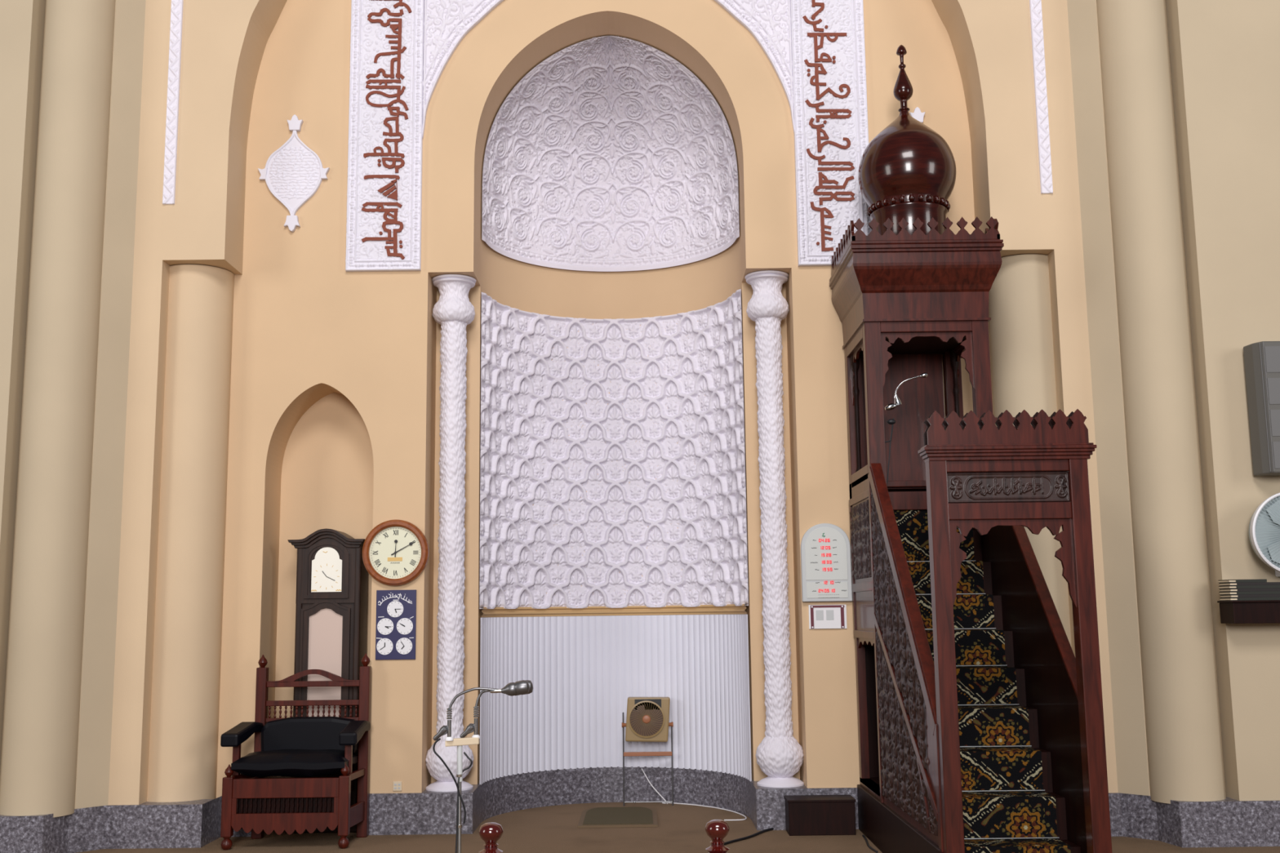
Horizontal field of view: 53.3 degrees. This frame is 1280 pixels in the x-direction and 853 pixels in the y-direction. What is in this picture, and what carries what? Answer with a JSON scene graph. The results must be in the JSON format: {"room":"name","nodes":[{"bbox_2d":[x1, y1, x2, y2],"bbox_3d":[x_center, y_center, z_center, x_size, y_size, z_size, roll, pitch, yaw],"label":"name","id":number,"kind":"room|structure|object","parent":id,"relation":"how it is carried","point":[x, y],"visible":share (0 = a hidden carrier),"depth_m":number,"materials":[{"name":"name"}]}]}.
{"room":"mosque","nodes":[
{"label":"mosque","id":0,"kind":"room"},
{"bbox_2d":[0,0,146,848],"bbox_3d":[-5.695,-1.912,8.967,4.073,9.600,0.361,0,-8,-6],"label":"wall","id":1,"kind":"structure","parent":0,"point":[21,21],"depth_m":8.94,"materials":[{"name":"beige paint"}]},
{"bbox_2d":[107,0,1118,804],"bbox_3d":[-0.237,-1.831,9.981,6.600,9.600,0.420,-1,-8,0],"label":"wall","id":2,"kind":"structure","parent":0,"point":[335,409],"depth_m":9.71,"materials":[{"name":"paint"}]},
{"bbox_2d":[162,0,183,204],"bbox_3d":[-3.465,-3.210,9.539,0.085,3.200,0.025,-1,-8,0],"label":"strip","id":3,"kind":"object","parent":2,"relation":"attached to","point":[176,7],"visible":1,"depth_m":9.42,"materials":[{"name":"white paint"}]},
{"bbox_2d":[0,792,418,852],"bbox_3d":[-4.600,2.737,8.660,6.182,0.285,1.195,1,-9,-14],"label":"baseboard","id":4,"kind":"structure","parent":2,"relation":"attached to","point":[197,824],"depth_m":8.66,"materials":[{"name":"grey stone"}]},
{"bbox_2d":[0,0,115,817],"bbox_3d":[-4.080,-2.033,9.178,0.472,9.340,0.472,-1,-8,0],"label":"column","id":5,"kind":"structure","parent":4,"relation":"on","point":[40,741],"depth_m":8.71,"materials":[{"name":"beige paint"}]},
{"bbox_2d":[146,264,234,802],"bbox_3d":[-3.306,0.753,9.335,0.512,3.855,0.512,-1,-8,0],"label":"column","id":6,"kind":"structure","parent":4,"relation":"on","point":[186,679],"depth_m":9.13,"materials":[{"name":"beige paint"}]},
{"bbox_2d":[257,114,329,232],"bbox_3d":[-2.656,-1.943,9.769,0.547,0.931,0.040,-1,-8,0],"label":"medallion","id":7,"kind":"object","parent":2,"relation":"attached to","point":[293,173],"visible":1,"depth_m":9.77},
{"bbox_2d":[345,0,424,271],"bbox_3d":[-1.965,-2.699,9.873,0.566,3.068,0.051,-1,-8,0],"label":"calligraphy panel","id":8,"kind":"object","parent":2,"relation":"attached to","point":[385,140],"visible":1,"depth_m":9.79,"materials":[{"name":"white paint"}]},
{"bbox_2d":[362,520,429,586],"bbox_3d":[-1.793,0.924,9.338,0.486,0.486,0.057,-1,-8,0],"label":"wall clock","id":9,"kind":"object","parent":2,"relation":"attached to","point":[396,553],"visible":1,"depth_m":9.34,"materials":[{"name":"orange wood"}]},
{"bbox_2d":[375,590,416,659],"bbox_3d":[-1.778,1.444,9.281,0.291,0.501,0.022,-1,-8,0],"label":"board","id":10,"kind":"object","parent":2,"relation":"attached to","point":[396,610],"visible":1,"depth_m":9.27,"materials":[{"name":"blue"}]},
{"bbox_2d":[392,781,402,791],"bbox_3d":[-1.736,2.576,9.120,0.064,0.066,0.013,-1,-8,0],"label":"wall socket","id":11,"kind":"object","parent":2,"relation":"attached to","point":[397,785],"visible":1,"depth_m":9.12,"materials":[{"name":"beige plastic"}]},
{"bbox_2d":[422,0,503,138],"bbox_3d":[-0.970,-3.231,9.951,1.430,2.020,0.047,-1,-8,0],"label":"relief","id":12,"kind":"object","parent":2,"relation":"attached to","point":[446,23],"visible":1,"depth_m":9.92,"materials":[{"name":"white paint"}]},
{"bbox_2d":[480,604,746,617],"bbox_3d":[-0.197,1.483,10.231,2.070,0.085,1.035,-1,-8,0],"label":"trim","id":13,"kind":"structure","parent":2,"relation":"attached to","point":[730,609],"depth_m":10.55,"materials":[{"name":"paint"}]},
{"bbox_2d":[417,781,810,835],"bbox_3d":[-0.181,2.776,9.296,2.800,0.285,0.440,-1,-8,0],"label":"baseboard","id":14,"kind":"structure","parent":2,"relation":"attached to","point":[437,811],"depth_m":9.08,"materials":[{"name":"grey stone"}]},
{"bbox_2d":[425,274,475,791],"bbox_3d":[-1.418,0.755,9.609,0.354,3.834,0.355,-1,-8,0],"label":"column","id":15,"kind":"structure","parent":14,"relation":"on","point":[453,310],"depth_m":9.54,"materials":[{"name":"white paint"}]},
{"bbox_2d":[744,270,804,787],"bbox_3d":[1.008,0.726,9.609,0.354,3.834,0.355,-1,-8,0],"label":"column","id":16,"kind":"structure","parent":14,"relation":"on","point":[779,755],"depth_m":9.52,"materials":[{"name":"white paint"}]},
{"bbox_2d":[477,35,754,783],"bbox_3d":[-0.216,-0.048,10.455,2.070,6.210,1.035,-1,-8,0],"label":"wall niche","id":17,"kind":"object","parent":2,"relation":"in","point":[704,283],"visible":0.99,"depth_m":10.91,"materials":[{"name":"paint"}]},
{"bbox_2d":[481,35,739,271],"bbox_3d":[-0.244,-2.270,10.778,2.070,1.707,1.038,-1,-8,0],"label":"relief","id":18,"kind":"object","parent":17,"relation":"attached to","point":[610,154],"visible":1,"depth_m":10.94,"materials":[{"name":"white paint"}]},
{"bbox_2d":[479,288,748,608],"bbox_3d":[-0.212,0.227,10.417,2.075,2.485,1.039,-1,-8,0],"label":"relief","id":19,"kind":"object","parent":17,"relation":"attached to","point":[514,363],"visible":1,"depth_m":10.71,"materials":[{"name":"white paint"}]},
{"bbox_2d":[477,766,753,823],"bbox_3d":[-0.180,2.883,10.030,2.085,0.285,1.042,-1,-8,0],"label":"baseboard","id":20,"kind":"structure","parent":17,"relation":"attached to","point":[509,793],"depth_m":10.34,"materials":[{"name":"grey stone"}]},
{"bbox_2d":[480,614,751,785],"bbox_3d":[-0.189,2.132,10.127,2.036,1.240,1.016,-1,-8,0],"label":"panel","id":21,"kind":"object","parent":17,"relation":"attached to","point":[583,672],"visible":0.93,"depth_m":10.43,"materials":[{"name":"white paint"}]},
{"bbox_2d":[714,0,794,133],"bbox_3d":[0.460,-3.248,9.951,1.430,2.020,0.047,-1,-8,0],"label":"relief","id":22,"kind":"object","parent":2,"relation":"attached to","point":[769,21],"visible":1,"depth_m":9.92,"materials":[{"name":"white paint"}]},
{"bbox_2d":[800,523,852,601],"bbox_3d":[1.361,0.994,9.325,0.362,0.570,0.055,-1,-8,0],"label":"clock","id":23,"kind":"object","parent":2,"relation":"attached to","point":[825,548],"visible":1,"depth_m":9.30,"materials":[{"name":"grey plastic"}]},
{"bbox_2d":[808,604,847,629],"bbox_3d":[1.368,1.387,9.284,0.274,0.173,0.022,-1,-8,0],"label":"framed notice","id":24,"kind":"object","parent":2,"relation":"attached to","point":[820,616],"visible":1,"depth_m":9.28,"materials":[{"name":"white paper"}]},
{"bbox_2d":[815,609,823,620],"bbox_3d":[1.308,1.375,9.278,0.055,0.073,0.002,-1,-8,0],"label":"picture","id":25,"kind":"object","parent":24,"relation":"attached to","point":[819,613],"depth_m":9.28,"materials":[{"name":"white paper"}]},
{"bbox_2d":[826,609,834,620],"bbox_3d":[1.383,1.373,9.278,0.055,0.073,0.002,-1,-8,0],"label":"picture","id":26,"kind":"object","parent":24,"relation":"attached to","point":[829,613],"depth_m":9.28,"materials":[{"name":"white paper"}]},
{"bbox_2d":[790,0,871,266],"bbox_3d":[1.464,-2.740,9.873,0.566,3.068,0.051,-1,-8,0],"label":"calligraphy panel","id":27,"kind":"object","parent":2,"relation":"attached to","point":[829,88],"visible":0.91,"depth_m":9.80,"materials":[{"name":"white paint"}]},
{"bbox_2d":[909,106,925,122],"bbox_3d":[2.144,-2.002,9.769,0.547,0.931,0.040,-1,-8,0],"label":"medallion","id":28,"kind":"object","parent":2,"relation":"attached to","point":[917,114],"visible":0.02,"depth_m":9.81,"materials":[{"name":"white"}]},
{"bbox_2d":[1029,0,1053,193],"bbox_3d":[2.955,-3.289,9.539,0.085,3.200,0.025,-1,-8,0],"label":"strip","id":29,"kind":"object","parent":2,"relation":"attached to","point":[1035,6],"visible":1,"depth_m":9.41,"materials":[{"name":"white paint"}]},
{"bbox_2d":[810,787,1279,848],"bbox_3d":[4.229,2.616,8.572,6.198,0.285,0.926,-2,-8,10],"label":"baseboard","id":30,"kind":"structure","parent":2,"relation":"attached to","point":[1228,822],"depth_m":8.25,"materials":[{"name":"grey stone"}]},
{"bbox_2d":[988,253,1071,645],"bbox_3d":[2.893,0.677,9.335,0.512,3.855,0.512,-1,-8,0],"label":"column","id":31,"kind":"structure","parent":30,"relation":"on","point":[1022,364],"depth_m":9.30,"materials":[{"name":"beige paint"}]},
{"bbox_2d":[1096,0,1226,804],"bbox_3d":[3.599,-2.126,9.178,0.472,9.340,0.472,-1,-8,0],"label":"column","id":32,"kind":"structure","parent":30,"relation":"on","point":[1184,748],"depth_m":8.71,"materials":[{"name":"beige paint"}]},
{"bbox_2d":[77,802,1279,852],"bbox_3d":[0.024,1.987,2.943,16.000,0.001,15.600,-1,-8,0],"label":"floor","id":33,"kind":"structure","parent":0,"point":[681,828],"depth_m":8.74,"materials":[{"name":"brown carpet"}]},
{"bbox_2d":[220,653,371,850],"bbox_3d":[-2.387,2.239,8.867,0.950,1.277,0.513,-1,-8,0],"label":"carved armchair","id":34,"kind":"object","parent":33,"relation":"on","point":[295,750],"visible":1,"depth_m":8.68,"materials":[{"name":"red wood"}]},
{"bbox_2d":[231,749,357,777],"bbox_3d":[-2.381,2.326,8.810,0.766,0.171,0.400,-1,-8,0],"label":"seat cushion","id":35,"kind":"object","parent":34,"relation":"on","point":[261,762],"depth_m":8.64,"materials":[{"name":"black leather"}]},
{"bbox_2d":[260,716,359,753],"bbox_3d":[-2.336,2.190,9.027,0.691,0.258,0.110,-1,-8,0],"label":"cushion","id":36,"kind":"object","parent":34,"relation":"on","point":[312,733],"depth_m":8.98,"materials":[{"name":"black leather"}]},
{"bbox_2d":[285,528,368,833],"bbox_3d":[-2.312,1.862,9.441,0.568,2.188,0.325,-1,-8,0],"label":"clock","id":37,"kind":"object","parent":33,"relation":"on","point":[332,575],"visible":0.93,"depth_m":9.40,"materials":[{"name":"brown wood"}]},
{"bbox_2d":[295,537,355,603],"bbox_3d":[-2.322,1.065,9.456,0.450,0.488,0.048,-1,-8,0],"label":"hood","id":38,"kind":"object","parent":37,"relation":"attached to","point":[326,566],"depth_m":9.44,"materials":[{"name":"brown wood"}]},
{"bbox_2d":[432,680,533,852],"bbox_3d":[-0.716,1.770,5.705,0.468,1.247,0.280,-1,-8,0],"label":"microphone stand","id":39,"kind":"object","parent":33,"relation":"on","point":[523,686],"visible":1,"depth_m":5.73,"materials":[{"name":"grey metal"}]},
{"bbox_2d":[478,822,502,852],"bbox_3d":[-0.515,1.790,4.388,0.140,0.822,0.140,-1,-8,0],"label":"turned post","id":40,"kind":"object","parent":33,"relation":"on","point":[490,833],"visible":1,"depth_m":4.41,"materials":[{"name":"red wood"}]},
{"bbox_2d":[577,807,657,827],"bbox_3d":[-0.161,2.966,9.685,0.581,0.020,0.882,-1,-8,0],"label":"mat","id":41,"kind":"object","parent":33,"relation":"on","point":[595,817],"visible":1,"depth_m":9.56,"materials":[{"name":"brown fabric"}]},
{"bbox_2d":[622,697,673,806],"bbox_3d":[0.063,2.636,10.340,0.418,0.859,0.154,-1,-8,0],"label":"box fan","id":42,"kind":"object","parent":33,"relation":"on","point":[647,718],"visible":1,"depth_m":10.32,"materials":[{"name":"brown plastic"}]},
{"bbox_2d":[628,700,664,737],"bbox_3d":[0.053,2.371,10.316,0.296,0.296,0.016,-1,-8,0],"label":"grille","id":43,"kind":"object","parent":42,"relation":"attached to","point":[646,717],"depth_m":10.32,"materials":[{"name":"brown plastic"}]},
{"bbox_2d":[641,768,746,821],"bbox_3d":[0.467,2.888,10.044,0.311,0.280,1.235,4,-10,-31],"label":"cord","id":44,"kind":"object","parent":33,"relation":"on","point":[642,768],"visible":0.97,"depth_m":10.21,"materials":[{"name":"white plastic"}]},
{"bbox_2d":[705,819,729,852],"bbox_3d":[0.274,1.780,4.388,0.140,0.822,0.140,-1,-8,0],"label":"turned post","id":45,"kind":"object","parent":33,"relation":"on","point":[717,830],"visible":1,"depth_m":4.41,"materials":[{"name":"red wood"}]},
{"bbox_2d":[724,827,773,844],"bbox_3d":[0.767,2.826,8.798,0.048,0.018,0.987,-6,-10,34],"label":"cable","id":46,"kind":"object","parent":33,"relation":"on","point":[771,828],"visible":0.77,"depth_m":8.73,"materials":[{"name":"black rubber"}]},
{"bbox_2d":[783,795,856,835],"bbox_3d":[1.264,2.730,8.951,0.474,0.240,0.240,-1,-8,0],"label":"wooden box","id":47,"kind":"object","parent":33,"relation":"on","point":[805,815],"visible":1,"depth_m":8.84,"materials":[{"name":"brown wood"}]},
{"bbox_2d":[862,834,878,852],"bbox_3d":[1.516,2.770,8.462,0.035,0.014,0.608,-1,-8,2],"label":"cable","id":48,"kind":"object","parent":33,"relation":"on","point":[863,835],"visible":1,"depth_m":8.37,"materials":[{"name":"black rubber"}]},
{"bbox_2d":[829,44,1111,852],"bbox_3d":[1.961,-0.140,8.141,1.037,5.668,2.684,-1,-8,0],"label":"pulpit","id":49,"kind":"object","parent":33,"relation":"on","point":[981,726],"visible":1,"depth_m":7.75,"materials":[{"name":"brown wood"}]},
{"bbox_2d":[884,373,928,483],"bbox_3d":[1.791,0.009,8.686,0.375,0.758,0.052,-1,-8,2],"label":"microphone","id":50,"kind":"object","parent":49,"relation":"attached to","point":[897,402],"visible":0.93,"depth_m":8.69,"materials":[{"name":"silver metal"}]},
{"bbox_2d":[1066,0,1279,800],"bbox_3d":[5.216,-2.046,8.967,4.073,9.600,0.361,-2,-8,6],"label":"wall","id":51,"kind":"structure","parent":0,"point":[1224,55],"depth_m":8.85,"materials":[{"name":"beige paint"}]},
{"bbox_2d":[1217,600,1279,623],"bbox_3d":[4.239,1.212,8.348,0.810,0.148,0.215,-1,-8,0],"label":"wall shelf","id":52,"kind":"object","parent":51,"relation":"attached to","point":[1260,611],"visible":1,"depth_m":8.26,"materials":[{"name":"brown wood"}]},
{"bbox_2d":[1219,597,1279,600],"bbox_3d":[4.112,1.131,8.357,0.550,0.019,0.160,-1,-8,0],"label":"booklet","id":53,"kind":"object","parent":52,"relation":"on","point":[1224,598],"visible":0.94,"depth_m":8.28,"materials":[{"name":"black paper"}]},
{"bbox_2d":[1220,594,1279,598],"bbox_3d":[4.117,1.111,8.360,0.550,0.019,0.160,-1,-8,0],"label":"booklet","id":54,"kind":"object","parent":53,"relation":"on","point":[1237,595],"visible":1,"depth_m":8.28,"materials":[{"name":"black paper"}]},
{"bbox_2d":[1218,591,1279,595],"bbox_3d":[4.112,1.092,8.363,0.550,0.019,0.160,-1,-8,0],"label":"booklet","id":55,"kind":"object","parent":54,"relation":"on","point":[1257,592],"visible":1,"depth_m":8.28,"materials":[{"name":"black paper"}]},
{"bbox_2d":[1219,587,1279,591],"bbox_3d":[4.117,1.073,8.365,0.550,0.019,0.160,-1,-8,0],"label":"booklet","id":56,"kind":"object","parent":55,"relation":"on","point":[1277,588],"visible":0.97,"depth_m":8.29,"materials":[{"name":"black"}]},
{"bbox_2d":[1218,585,1279,589],"bbox_3d":[4.112,1.053,8.368,0.550,0.019,0.160,-1,-8,0],"label":"booklet","id":57,"kind":"object","parent":56,"relation":"on","point":[1229,586],"visible":1,"depth_m":8.29,"materials":[{"name":"black paper"}]},
{"bbox_2d":[1218,582,1279,586],"bbox_3d":[4.116,1.034,8.371,0.550,0.019,0.160,-1,-8,0],"label":"booklet","id":58,"kind":"object","parent":57,"relation":"on","point":[1250,583],"visible":0.97,"depth_m":8.29,"materials":[{"name":"black paper"}]},
{"bbox_2d":[1217,579,1266,582],"bbox_3d":[3.958,1.017,8.374,0.245,0.019,0.160,-1,-8,0],"label":"booklet","id":59,"kind":"object","parent":58,"relation":"on","point":[1224,580],"visible":0.95,"depth_m":8.29,"materials":[{"name":"black paper"}]},
{"bbox_2d":[1243,341,1279,475],"bbox_3d":[4.261,-0.119,8.537,0.308,0.885,0.226,-1,-8,0],"label":"wall speaker","id":60,"kind":"object","parent":51,"relation":"attached to","point":[1261,359],"visible":1,"depth_m":8.47,"materials":[{"name":"grey plastic"}]},
{"bbox_2d":[1264,346,1279,468],"bbox_3d":[4.261,-0.131,8.429,0.190,0.818,0.006,-1,-8,0],"label":"grille","id":61,"kind":"object","parent":60,"relation":"attached to","point":[1272,353],"depth_m":8.43,"materials":[{"name":"grey"}]},
{"bbox_2d":[1248,493,1279,577],"bbox_3d":[4.275,0.709,8.392,0.547,0.554,0.273,-1,-8,0],"label":"wall fan","id":62,"kind":"object","parent":51,"relation":"attached to","point":[1264,522],"visible":1,"depth_m":8.35,"materials":[{"name":"white plastic"}]},
{"bbox_2d":[1255,495,1279,567],"bbox_3d":[4.275,0.690,8.287,0.521,0.521,0.054,-1,-8,0],"label":"grille","id":63,"kind":"object","parent":62,"relation":"attached to","point":[1273,511],"depth_m":8.31,"materials":[{"name":"grey plastic"}]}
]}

